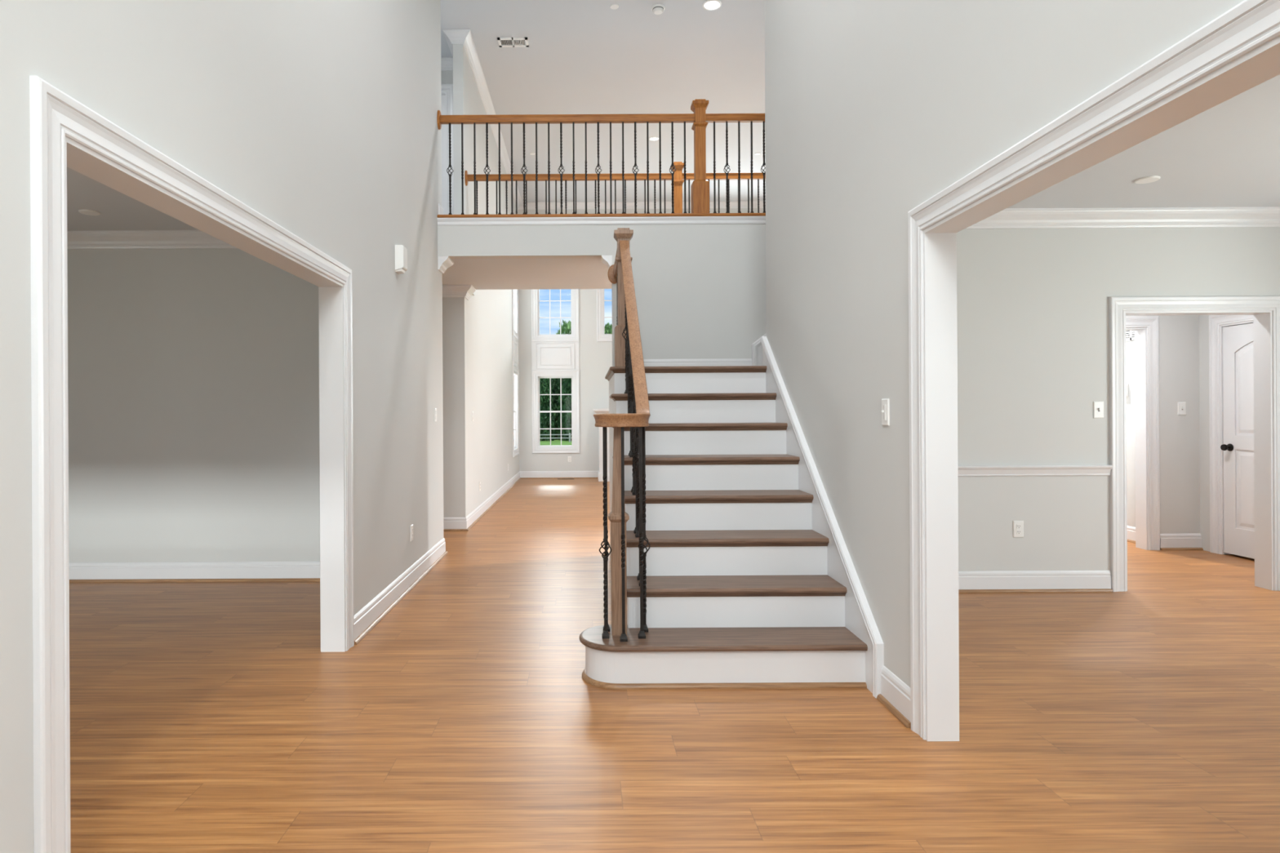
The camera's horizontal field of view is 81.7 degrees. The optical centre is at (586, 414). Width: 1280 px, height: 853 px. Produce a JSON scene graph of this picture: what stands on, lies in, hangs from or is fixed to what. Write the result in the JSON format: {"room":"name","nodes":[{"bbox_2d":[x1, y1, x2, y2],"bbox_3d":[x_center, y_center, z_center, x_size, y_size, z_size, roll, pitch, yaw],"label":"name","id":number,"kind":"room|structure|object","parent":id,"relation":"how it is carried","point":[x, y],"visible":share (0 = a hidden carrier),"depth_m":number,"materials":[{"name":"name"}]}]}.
{"room":"house entrance hall","nodes":[
{"label":"house entrance hall","id":0,"kind":"room"},
{"bbox_2d":[66,167,199,231],"bbox_3d":[-3.560,-1.416,1.800,4.295,0.111,7.800,0,0,0],"label":"ceiling","id":1,"kind":"structure","parent":0,"point":[119,211],"depth_m":5.00,"materials":[{"name":"paint"}]},
{"bbox_2d":[66,248,319,562],"bbox_3d":[-3.553,-0.051,5.650,4.295,2.641,0.100,0,0,0],"label":"wall","id":2,"kind":"structure","parent":0,"point":[193,374],"depth_m":5.60,"materials":[{"name":"paint"}]},
{"bbox_2d":[66,230,236,248],"bbox_3d":[-3.510,-1.314,1.800,4.195,0.116,7.600,0,0,0],"label":"crown molding","id":3,"kind":"structure","parent":2,"relation":"attached to","point":[130,239],"depth_m":5.56,"materials":[{"name":"white wood"}]},
{"bbox_2d":[0,0,443,852],"bbox_3d":[-1.355,-1.429,2.270,0.115,5.372,8.740,0,0,0],"label":"wall","id":4,"kind":"structure","parent":0,"point":[318,117],"depth_m":3.14,"materials":[{"name":"paint"}]},
{"bbox_2d":[29,75,354,852],"bbox_3d":[-1.346,0.235,2.865,0.159,2.045,2.300,0,0,0],"label":"door frame","id":5,"kind":"structure","parent":4,"relation":"attached to","point":[65,132],"depth_m":1.82,"materials":[{"name":"white wood"}]},
{"bbox_2d":[69,537,448,644],"bbox_3d":[-3.422,1.196,2.336,4.342,0.145,8.672,0,0,0],"label":"baseboard","id":6,"kind":"structure","parent":4,"relation":"attached to","point":[193,571],"depth_m":5.59,"materials":[{"name":"white wood"}]},
{"bbox_2d":[395,244,407,274],"bbox_3d":[-1.267,-1.058,5.050,0.058,0.180,0.110,0,0,0],"label":"door chime","id":7,"kind":"object","parent":4,"relation":"attached to","point":[401,251],"visible":1,"depth_m":5.00,"materials":[{"name":"white plastic"}]},
{"bbox_2d":[409,524,413,541],"bbox_3d":[-1.280,0.872,5.420,0.010,0.116,0.072,0,0,0],"label":"wall outlet","id":8,"kind":"object","parent":4,"relation":"attached to","point":[411,526],"visible":1,"depth_m":5.40,"materials":[{"name":"white plastic"}]},
{"bbox_2d":[434,408,436,422],"bbox_3d":[-1.285,0.005,6.300,0.010,0.116,0.072,0,0,0],"label":"light switch","id":9,"kind":"object","parent":4,"relation":"attached to","point":[435,409],"visible":1,"depth_m":6.28,"materials":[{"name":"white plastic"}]},
{"bbox_2d":[440,29,765,209],"bbox_3d":[0.128,-4.065,9.855,8.100,0.116,9.090,0,0,0],"label":"crown molding","id":10,"kind":"structure","parent":4,"relation":"attached to","point":[464,37],"depth_m":10.79,"materials":[{"name":"white wood"}]},
{"bbox_2d":[440,71,453,84],"bbox_3d":[-2.726,-2.907,8.635,2.580,2.400,0.110,0,0,0],"label":"wall","id":11,"kind":"structure","parent":0,"point":[446,77],"depth_m":8.58,"materials":[{"name":"paint"}]},
{"bbox_2d":[440,94,445,214],"bbox_3d":[-2.040,-2.722,8.613,0.808,1.998,0.035,0,0,0],"label":"door","id":12,"kind":"structure","parent":11,"relation":"in","point":[443,96],"depth_m":8.59,"materials":[{"name":"white wood"}]},
{"bbox_2d":[440,84,453,214],"bbox_3d":[-2.040,-2.773,8.627,1.040,2.125,0.138,0,0,0],"label":"door frame","id":13,"kind":"structure","parent":11,"relation":"attached to","point":[446,89],"depth_m":8.57,"materials":[{"name":"white wood"}]},
{"bbox_2d":[442,297,455,517],"bbox_3d":[-2.710,-0.056,8.025,2.580,2.641,0.110,0,0,0],"label":"wall","id":14,"kind":"structure","parent":0,"point":[448,313],"depth_m":7.97,"materials":[{"name":"paint"}]},
{"bbox_2d":[442,284,475,300],"bbox_3d":[-2.566,-1.319,8.034,2.682,0.116,0.312,0,0,0],"label":"crown molding","id":15,"kind":"structure","parent":14,"relation":"attached to","point":[448,291],"depth_m":7.93,"materials":[{"name":"white wood"}]},
{"bbox_2d":[453,44,519,517],"bbox_3d":[-1.373,-1.429,11.245,0.110,5.372,6.550,0,0,0],"label":"wall","id":16,"kind":"structure","parent":0,"point":[483,334],"depth_m":9.06,"materials":[{"name":"paint"}]},
{"bbox_2d":[511,289,518,340],"bbox_3d":[-1.371,-2.220,13.635,0.142,1.615,1.000,0,0,0],"label":"window","id":17,"kind":"structure","parent":16,"relation":"in","point":[514,292],"depth_m":14.02,"materials":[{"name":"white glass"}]},
{"bbox_2d":[512,335,518,368],"bbox_3d":[-1.305,-1.135,13.635,0.022,0.555,1.000,0,0,0],"label":"panel","id":18,"kind":"object","parent":16,"relation":"attached to","point":[515,342],"visible":0.96,"depth_m":13.61,"materials":[{"name":"white wood"}]},
{"bbox_2d":[512,366,519,457],"bbox_3d":[-1.359,-0.048,13.635,0.142,1.620,1.000,0,0,0],"label":"window","id":19,"kind":"structure","parent":16,"relation":"in","point":[515,371],"depth_m":14.02,"materials":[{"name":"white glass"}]},
{"bbox_2d":[443,471,597,531],"bbox_3d":[-1.364,1.185,10.980,2.444,0.145,7.533,0,0,22],"label":"baseboard","id":20,"kind":"structure","parent":16,"relation":"attached to","point":[450,524],"depth_m":10.97,"materials":[{"name":"white wood"}]},
{"bbox_2d":[442,257,611,295],"bbox_3d":[0.091,-1.557,7.575,8.200,0.331,2.010,0,0,0],"label":"ceiling","id":21,"kind":"structure","parent":0,"point":[557,273],"depth_m":7.31,"materials":[{"name":"paint"}]},
{"bbox_3d":[1.435,-1.742,8.150,5.510,0.028,0.140,0,0,0],"label":"nosing","id":22,"kind":"structure","parent":21,"relation":"on","visible":0},
{"bbox_2d":[464,161,765,214],"bbox_3d":[0.633,-2.254,8.100,3.910,1.005,0.140,0,0,0],"label":"bridge railing","id":23,"kind":"object","parent":22,"relation":"on","point":[678,176],"visible":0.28,"depth_m":8.07,"materials":[{"name":"brown wood"}]},
{"bbox_2d":[437,223,765,258],"bbox_3d":[1.446,-1.565,6.510,5.490,0.331,0.120,0,0,0],"label":"wall","id":24,"kind":"structure","parent":0,"point":[563,241],"depth_m":6.45,"materials":[{"name":"paint"}]},
{"bbox_2d":[438,203,444,214],"bbox_3d":[-2.598,-1.780,6.567,2.624,0.145,0.174,0,0,0],"label":"baseboard","id":25,"kind":"structure","parent":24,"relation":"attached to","point":[440,208],"depth_m":6.50,"materials":[{"name":"white wood"}]},
{"bbox_2d":[437,256,453,273],"bbox_3d":[-2.556,-1.319,6.592,2.702,0.116,0.280,0,0,0],"label":"crown molding","id":26,"kind":"structure","parent":24,"relation":"attached to","point":[444,262],"depth_m":6.50,"materials":[{"name":"white wood"}]},
{"bbox_2d":[437,216,765,225],"bbox_3d":[0.896,-1.694,6.439,4.390,0.062,0.022,0,0,0],"label":"trim","id":27,"kind":"structure","parent":24,"relation":"attached to","point":[636,220],"depth_m":6.44,"materials":[{"name":"white wood"}]},
{"bbox_2d":[437,213,765,217],"bbox_3d":[0.895,-1.739,6.490,4.390,0.028,0.140,0,0,0],"label":"nosing","id":28,"kind":"structure","parent":24,"relation":"on","point":[655,214],"depth_m":6.42,"materials":[{"name":"brown wood"}]},
{"bbox_2d":[436,98,765,214],"bbox_3d":[0.443,-2.253,6.500,3.490,1.005,0.140,0,0,0],"label":"balcony railing","id":29,"kind":"object","parent":28,"relation":"on","point":[700,188],"visible":0.9,"depth_m":6.49,"materials":[{"name":"brown wood"}]},
{"bbox_2d":[446,164,453,176],"bbox_3d":[-1.200,-2.146,6.500,0.054,0.101,0.054,0,0,36],"label":"basket","id":30,"kind":"object","parent":29,"relation":"on","point":[450,166],"depth_m":6.49,"materials":[{"name":"metal"}]},
{"bbox_2d":[484,164,490,176],"bbox_3d":[-0.873,-2.148,6.500,0.054,0.101,0.054,0,0,36],"label":"basket","id":31,"kind":"object","parent":29,"relation":"on","point":[486,166],"depth_m":6.49,"materials":[{"name":"metal"}]},
{"bbox_2d":[520,164,527,176],"bbox_3d":[-0.546,-2.150,6.500,0.054,0.101,0.054,0,0,36],"label":"basket","id":32,"kind":"object","parent":29,"relation":"on","point":[524,175],"depth_m":6.49,"materials":[{"name":"metal"}]},
{"bbox_2d":[558,164,564,175],"bbox_3d":[-0.219,-2.152,6.500,0.054,0.101,0.054,0,0,36],"label":"basket","id":33,"kind":"object","parent":29,"relation":"on","point":[561,165],"depth_m":6.49,"materials":[{"name":"metal"}]},
{"bbox_2d":[595,164,601,175],"bbox_3d":[0.107,-2.154,6.500,0.054,0.101,0.054,0,0,36],"label":"basket","id":34,"kind":"object","parent":29,"relation":"on","point":[598,166],"depth_m":6.49,"materials":[{"name":"metal"}]},
{"bbox_2d":[631,164,639,175],"bbox_3d":[0.434,-2.155,6.500,0.054,0.101,0.054,0,0,36],"label":"basket","id":35,"kind":"object","parent":29,"relation":"on","point":[635,165],"depth_m":6.49,"materials":[{"name":"metal"}]},
{"bbox_2d":[669,163,675,175],"bbox_3d":[0.761,-2.157,6.500,0.054,0.101,0.054,0,0,36],"label":"basket","id":36,"kind":"object","parent":29,"relation":"on","point":[672,174],"depth_m":6.49,"materials":[{"name":"metal"}]},
{"bbox_2d":[723,163,730,175],"bbox_3d":[1.241,-2.160,6.500,0.054,0.101,0.054,0,0,36],"label":"basket","id":37,"kind":"object","parent":29,"relation":"on","point":[726,164],"depth_m":6.49,"materials":[{"name":"metal"}]},
{"bbox_2d":[760,163,765,175],"bbox_3d":[1.567,-2.162,6.500,0.054,0.101,0.054,0,0,36],"label":"basket","id":38,"kind":"object","parent":29,"relation":"on","point":[763,164],"depth_m":6.49,"materials":[{"name":"metal"}]},
{"bbox_2d":[440,0,765,202],"bbox_3d":[0.127,-4.177,6.200,8.500,0.131,16.800,0,0,0],"label":"ceiling","id":39,"kind":"structure","parent":0,"point":[581,56],"depth_m":9.05,"materials":[{"name":"paint"}]},
{"bbox_2d":[497,37,528,47],"bbox_3d":[-0.808,-4.112,8.150,0.330,0.012,0.190,0,0,0],"label":"ceiling vent","id":40,"kind":"object","parent":39,"relation":"in","point":[503,42],"visible":1,"depth_m":8.15,"materials":[{"name":"white plastic"}]},
{"bbox_2d":[648,136,659,141],"bbox_3d":[1.017,-4.124,11.040,0.160,0.007,0.160,0,0,0],"label":"recessed light","id":41,"kind":"object","parent":39,"relation":"in","point":[654,138],"visible":0.99,"depth_m":11.02,"materials":[{"name":"white plastic"}]},
{"bbox_2d":[651,4,664,14],"bbox_3d":[0.730,-4.100,7.480,0.136,0.052,0.136,0,0,0],"label":"smoke detector","id":42,"kind":"object","parent":39,"relation":"attached to","point":[657,9],"visible":1,"depth_m":7.45,"materials":[{"name":"white plastic"}]},
{"bbox_2d":[702,0,721,9],"bbox_3d":[1.265,-4.125,7.430,0.190,0.007,0.190,0,0,0],"label":"recessed light","id":43,"kind":"object","parent":39,"relation":"in","point":[708,4],"visible":1,"depth_m":7.42,"materials":[{"name":"white plastic"}]},
{"bbox_2d":[518,208,763,471],"bbox_3d":[1.492,-1.444,14.460,5.620,5.372,0.120,0,0,0],"label":"wall","id":44,"kind":"structure","parent":0,"point":[595,357],"depth_m":14.40,"materials":[{"name":"paint"}]},
{"bbox_2d":[531,341,578,370],"bbox_3d":[-0.604,-1.139,14.389,0.926,0.555,0.022,0,0,0],"label":"panel","id":45,"kind":"object","parent":44,"relation":"attached to","point":[545,356],"visible":1,"depth_m":14.39,"materials":[{"name":"white wood"}]},
{"bbox_2d":[531,288,578,342],"bbox_3d":[-0.610,-2.224,14.449,0.926,1.615,0.142,0,0,0],"label":"window","id":46,"kind":"structure","parent":44,"relation":"in","point":[535,336],"depth_m":14.39,"materials":[{"name":"white wood"}]},
{"bbox_2d":[531,369,579,453],"bbox_3d":[-0.598,-0.052,14.449,0.926,1.620,0.142,0,0,0],"label":"window","id":47,"kind":"structure","parent":44,"relation":"in","point":[574,447],"depth_m":14.39,"materials":[{"name":"white wood"}]},
{"bbox_2d":[567,456,571,462],"bbox_3d":[-0.325,0.877,14.395,0.072,0.116,0.010,0,0,0],"label":"wall outlet","id":48,"kind":"object","parent":44,"relation":"attached to","point":[569,458],"visible":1,"depth_m":14.39,"materials":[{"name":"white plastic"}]},
{"bbox_2d":[596,288,612,341],"bbox_3d":[0.666,-2.231,14.449,0.926,1.615,0.142,0,0,0],"label":"window","id":49,"kind":"structure","parent":44,"relation":"in","point":[601,335],"depth_m":14.39,"materials":[{"name":"white wood"}]},
{"bbox_2d":[69,478,1279,852],"bbox_3d":[0.107,1.309,6.200,12.200,0.120,16.800,0,0,0],"label":"floor","id":50,"kind":"structure","parent":0,"point":[206,717],"depth_m":2.93,"materials":[{"name":"brown wood"}]},
{"bbox_2d":[593,408,609,481],"bbox_3d":[1.073,0.568,14.020,1.860,1.352,0.760,0,0,0],"label":"fireplace mantel","id":51,"kind":"object","parent":50,"relation":"on","point":[600,473],"visible":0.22,"depth_m":13.70,"materials":[{"name":"white wood"}]},
{"bbox_2d":[593,408,608,413],"bbox_3d":[1.070,-0.032,14.020,1.860,0.152,0.760,0,0,0],"label":"shelf","id":52,"kind":"object","parent":51,"relation":"attached to","point":[597,411],"depth_m":13.64,"materials":[{"name":"white wood"}]},
{"bbox_2d":[578,336,884,697],"bbox_3d":[0.787,0.345,4.837,1.650,1.802,3.226,0,0,0],"label":"staircase","id":53,"kind":"structure","parent":50,"relation":"on","point":[753,581],"depth_m":3.89,"materials":[{"name":"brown wood"}]},
{"bbox_2d":[593,227,650,641],"bbox_3d":[0.223,-0.135,4.922,0.274,2.371,3.060,0,0,2],"label":"stair railing","id":54,"kind":"object","parent":53,"relation":"on","point":[628,350],"visible":0.97,"depth_m":3.55,"materials":[{"name":"brown wood"}]},
{"bbox_2d":[599,538,611,560],"bbox_3d":[0.089,0.636,3.472,0.054,0.101,0.054,0,0,36],"label":"basket","id":55,"kind":"object","parent":54,"relation":"on","point":[605,540],"depth_m":3.46,"materials":[{"name":"metal"}]},
{"bbox_2d":[622,326,626,341],"bbox_3d":[0.278,-0.557,5.111,0.054,0.101,0.054,0,0,36],"label":"basket","id":56,"kind":"object","parent":54,"relation":"on","point":[624,326],"depth_m":5.10,"materials":[{"name":"metal"}]},
{"bbox_2d":[625,350,629,366],"bbox_3d":[0.277,-0.359,4.718,0.054,0.101,0.054,0,0,36],"label":"basket","id":57,"kind":"object","parent":54,"relation":"on","point":[627,354],"depth_m":4.71,"materials":[{"name":"metal"}]},
{"bbox_2d":[632,448,638,467],"bbox_3d":[0.277,0.234,3.933,0.054,0.101,0.054,0,0,36],"label":"basket","id":58,"kind":"object","parent":54,"relation":"on","point":[637,450],"depth_m":3.92,"materials":[{"name":"metal"}]},
{"bbox_2d":[638,535,650,556],"bbox_3d":[0.281,0.635,3.572,0.054,0.101,0.054,0,0,36],"label":"basket","id":59,"kind":"object","parent":54,"relation":"on","point":[644,536],"depth_m":3.56,"materials":[{"name":"metal"}]},
{"bbox_2d":[751,333,766,365],"bbox_3d":[2.309,-1.106,5.870,1.730,1.519,1.160,0,0,0],"label":"baseboard","id":60,"kind":"structure","parent":53,"relation":"on","point":[757,347],"depth_m":6.42,"materials":[{"name":"white wood"}]},
{"bbox_2d":[611,254,766,366],"bbox_3d":[1.887,-0.081,6.510,3.306,2.641,0.120,0,0,0],"label":"wall","id":61,"kind":"structure","parent":0,"point":[689,306],"depth_m":6.45,"materials":[{"name":"paint"}]},
{"bbox_2d":[600,255,612,267],"bbox_3d":[1.814,-1.343,6.557,3.358,0.116,0.210,0,0,0],"label":"crown molding","id":62,"kind":"structure","parent":61,"relation":"attached to","point":[606,260],"depth_m":6.45,"materials":[{"name":"white wood"}]},
{"bbox_2d":[643,358,751,366],"bbox_3d":[0.898,-0.411,6.443,1.120,0.145,0.014,0,0,0],"label":"baseboard","id":63,"kind":"structure","parent":61,"relation":"attached to","point":[733,362],"depth_m":6.44,"materials":[{"name":"white wood"}]},
{"bbox_2d":[764,0,1244,688],"bbox_3d":[1.342,-1.443,1.595,0.110,5.372,7.390,0,0,0],"label":"wall","id":64,"kind":"structure","parent":0,"point":[873,108],"depth_m":3.24,"materials":[{"name":"paint"}]},
{"bbox_2d":[880,398,889,426],"bbox_3d":[1.287,-0.009,3.185,0.016,0.116,0.072,0,0,0],"label":"light switch","id":65,"kind":"object","parent":64,"relation":"attached to","point":[885,411],"visible":1,"depth_m":3.17,"materials":[{"name":"white plastic"}]},
{"bbox_2d":[876,665,911,728],"bbox_3d":[1.286,1.170,3.072,0.032,0.145,0.303,0,0,0],"label":"baseboard","id":66,"kind":"structure","parent":64,"relation":"attached to","point":[895,695],"depth_m":3.06,"materials":[{"name":"white wood"}]},
{"bbox_2d":[907,0,1279,741],"bbox_3d":[1.351,0.220,1.785,0.154,2.045,2.260,0,0,0],"label":"door frame","id":67,"kind":"structure","parent":64,"relation":"attached to","point":[1237,51],"depth_m":2.78,"materials":[{"name":"white wood"}]},
{"bbox_2d":[956,226,1279,571],"bbox_3d":[3.522,-0.090,5.190,4.235,2.641,0.120,0,0,0],"label":"wall","id":68,"kind":"structure","parent":0,"point":[1033,312],"depth_m":5.13,"materials":[{"name":"paint"}]},
{"bbox_2d":[1013,520,1023,537],"bbox_3d":[3.004,0.798,5.125,0.072,0.116,0.010,0,0,0],"label":"wall outlet","id":69,"kind":"object","parent":68,"relation":"attached to","point":[1018,526],"visible":1,"depth_m":5.12,"materials":[{"name":"white plastic"}]},
{"bbox_2d":[1016,529,1021,533],"bbox_3d":[3.005,0.818,5.122,0.034,0.029,0.003,0,0,0],"label":"socket","id":70,"kind":"object","parent":69,"relation":"attached to","point":[1018,531],"depth_m":5.12,"materials":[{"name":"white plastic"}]},
{"bbox_2d":[1016,524,1021,528],"bbox_3d":[3.004,0.779,5.122,0.034,0.029,0.003,0,0,0],"label":"socket","id":71,"kind":"object","parent":69,"relation":"attached to","point":[1018,526],"depth_m":5.12,"materials":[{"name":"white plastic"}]},
{"bbox_2d":[957,465,1112,476],"bbox_3d":[2.522,0.395,4.026,2.229,0.072,2.209,0,0,0],"label":"chair rail","id":72,"kind":"object","parent":68,"relation":"attached to","point":[997,470],"visible":0.29,"depth_m":5.11,"materials":[{"name":"white wood"}]},
{"bbox_2d":[958,570,1112,593],"bbox_3d":[2.526,1.164,4.026,2.229,0.145,2.209,0,0,0],"label":"baseboard","id":73,"kind":"structure","parent":68,"relation":"attached to","point":[984,581],"depth_m":5.12,"materials":[{"name":"white wood"}]},
{"bbox_2d":[1093,401,1103,417],"bbox_3d":[3.562,-0.032,5.121,0.072,0.116,0.018,0,0,0],"label":"light switch","id":74,"kind":"object","parent":68,"relation":"attached to","point":[1098,406],"visible":1,"depth_m":5.12,"materials":[{"name":"white plastic"}]},
{"bbox_2d":[965,206,1279,228],"bbox_3d":[3.460,-1.352,1.565,4.125,0.116,7.130,0,0,0],"label":"crown molding","id":75,"kind":"structure","parent":68,"relation":"attached to","point":[1126,217],"depth_m":5.09,"materials":[{"name":"white wood"}]},
{"bbox_2d":[1108,295,1279,591],"bbox_3d":[4.256,0.204,5.190,1.230,2.045,0.164,0,0,0],"label":"door frame","id":76,"kind":"structure","parent":68,"relation":"attached to","point":[1265,310],"depth_m":5.12,"materials":[{"name":"white wood"}]},
{"bbox_2d":[1125,339,1135,527],"bbox_3d":[5.274,-0.100,7.535,0.110,2.641,1.530,0,0,0],"label":"wall","id":77,"kind":"structure","parent":0,"point":[1130,344],"depth_m":7.07,"materials":[{"name":"paint"}]},
{"bbox_2d":[1126,382,1128,396],"bbox_3d":[5.206,-0.239,7.150,0.026,0.140,0.100,0,0,0],"label":"thermostat","id":78,"kind":"object","parent":77,"relation":"attached to","point":[1126,382],"visible":0.19,"depth_m":7.10,"materials":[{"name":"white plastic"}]},
{"bbox_2d":[1125,330,1134,341],"bbox_3d":[5.209,-0.854,7.050,0.012,0.290,0.500,0,0,0],"label":"air vent","id":79,"kind":"object","parent":77,"relation":"in","point":[1130,335],"visible":0.06,"depth_m":7.06,"materials":[{"name":"white plastic"}]},
{"bbox_2d":[1127,525,1135,543],"bbox_3d":[5.210,1.149,7.487,0.032,0.145,1.425,0,0,0],"label":"baseboard","id":80,"kind":"structure","parent":77,"relation":"attached to","point":[1131,530],"depth_m":7.05,"materials":[{"name":"white wood"}]},
{"bbox_2d":[1007,74,1279,208],"bbox_3d":[3.514,-1.455,1.540,4.235,0.111,7.280,0,0,0],"label":"ceiling","id":81,"kind":"structure","parent":0,"point":[1227,154],"depth_m":4.23,"materials":[{"name":"paint"}]},
{"bbox_2d":[1156,315,1199,533],"bbox_3d":[4.535,-0.095,6.710,1.990,2.641,0.120,0,0,0],"label":"wall","id":82,"kind":"structure","parent":0,"point":[1179,335],"depth_m":6.65,"materials":[{"name":"paint"}]},
{"bbox_2d":[1125,315,1159,550],"bbox_3d":[4.681,0.172,6.710,0.950,2.105,0.164,0,0,0],"label":"door frame","id":83,"kind":"structure","parent":82,"relation":"attached to","point":[1146,328],"depth_m":6.64,"materials":[{"name":"white wood"}]},
{"bbox_2d":[1160,533,1203,550],"bbox_3d":[5.352,1.148,6.634,0.369,0.145,0.032,0,0,0],"label":"baseboard","id":84,"kind":"structure","parent":82,"relation":"attached to","point":[1167,541],"depth_m":6.64,"materials":[{"name":"white wood"}]},
{"bbox_2d":[1177,402,1186,414],"bbox_3d":[5.370,-0.051,6.641,0.072,0.116,0.018,0,0,0],"label":"light switch","id":85,"kind":"object","parent":82,"relation":"attached to","point":[1181,406],"visible":1,"depth_m":6.64,"materials":[{"name":"white plastic"}]},
{"bbox_2d":[1199,315,1209,551],"bbox_3d":[5.585,-0.101,6.010,0.110,2.641,1.520,0,0,0],"label":"wall","id":86,"kind":"structure","parent":0,"point":[1203,319],"depth_m":6.60,"materials":[{"name":"paint"}]},
{"bbox_2d":[1208,315,1253,554],"bbox_3d":[5.578,0.172,5.990,0.138,2.095,1.070,0,0,0],"label":"door frame","id":87,"kind":"structure","parent":86,"relation":"attached to","point":[1216,322],"depth_m":6.45,"materials":[{"name":"white wood"}]},
{"bbox_2d":[1220,323,1254,559],"bbox_3d":[5.520,0.221,5.990,0.102,1.958,0.838,0,0,0],"label":"door","id":88,"kind":"structure","parent":86,"relation":"in","point":[1237,446],"depth_m":6.26,"materials":[{"name":"white wood"}]},
{"label":"outside","id":89,"kind":"structure","parent":0,"visible":0},
{"bbox_2d":[540,432,571,445],"bbox_3d":[0.009,1.720,30.000,120.000,0.100,180.000,0,0,0],"label":"ground","id":90,"kind":"structure","parent":89,"point":[557,442],"depth_m":43.50,"materials":[{"name":"green plant"}]},
{"bbox_2d":[539,377,555,440],"bbox_3d":[-2.908,-0.744,47.078,1.986,5.465,1.710,0,0,-23],"label":"tree","id":91,"kind":"object","parent":90,"relation":"on","point":[544,386],"visible":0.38,"depth_m":46.78,"materials":[{"name":"green plant"}]},
{"bbox_2d":[542,377,564,439],"bbox_3d":[-2.056,-0.822,49.242,1.823,5.924,2.042,0,0,40],"label":"tree","id":92,"kind":"object","parent":90,"relation":"on","point":[555,382],"visible":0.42,"depth_m":48.76,"materials":[{"name":"green plant"}]},
{"bbox_2d":[540,432,571,442],"bbox_3d":[-0.992,1.401,44.500,24.100,0.550,0.100,0,0,0],"label":"fence","id":93,"kind":"object","parent":90,"relation":"on","point":[569,434],"visible":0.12,"depth_m":44.48,"materials":[{"name":"white wood"}]},
{"bbox_2d":[555,319,571,437],"bbox_3d":[-1.147,-2.191,54.003,2.605,9.722,2.671,0,0,-21],"label":"tree","id":94,"kind":"object","parent":90,"relation":"on","point":[567,326],"visible":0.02,"depth_m":54.01,"materials":[{"name":"green plant"}]},
{"bbox_2d":[557,377,571,440],"bbox_3d":[-1.011,-0.761,47.083,1.638,6.026,2.136,0,0,9],"label":"tree","id":95,"kind":"object","parent":90,"relation":"on","point":[566,383],"visible":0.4,"depth_m":46.63,"materials":[{"name":"green plant"}]},
{"bbox_2d":[604,322,612,333],"bbox_3d":[1.573,-2.116,54.495,2.605,9.496,2.671,0,0,-21],"label":"tree","id":96,"kind":"object","parent":90,"relation":"on","point":[608,328],"visible":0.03,"depth_m":53.95,"materials":[{"name":"green plant"}]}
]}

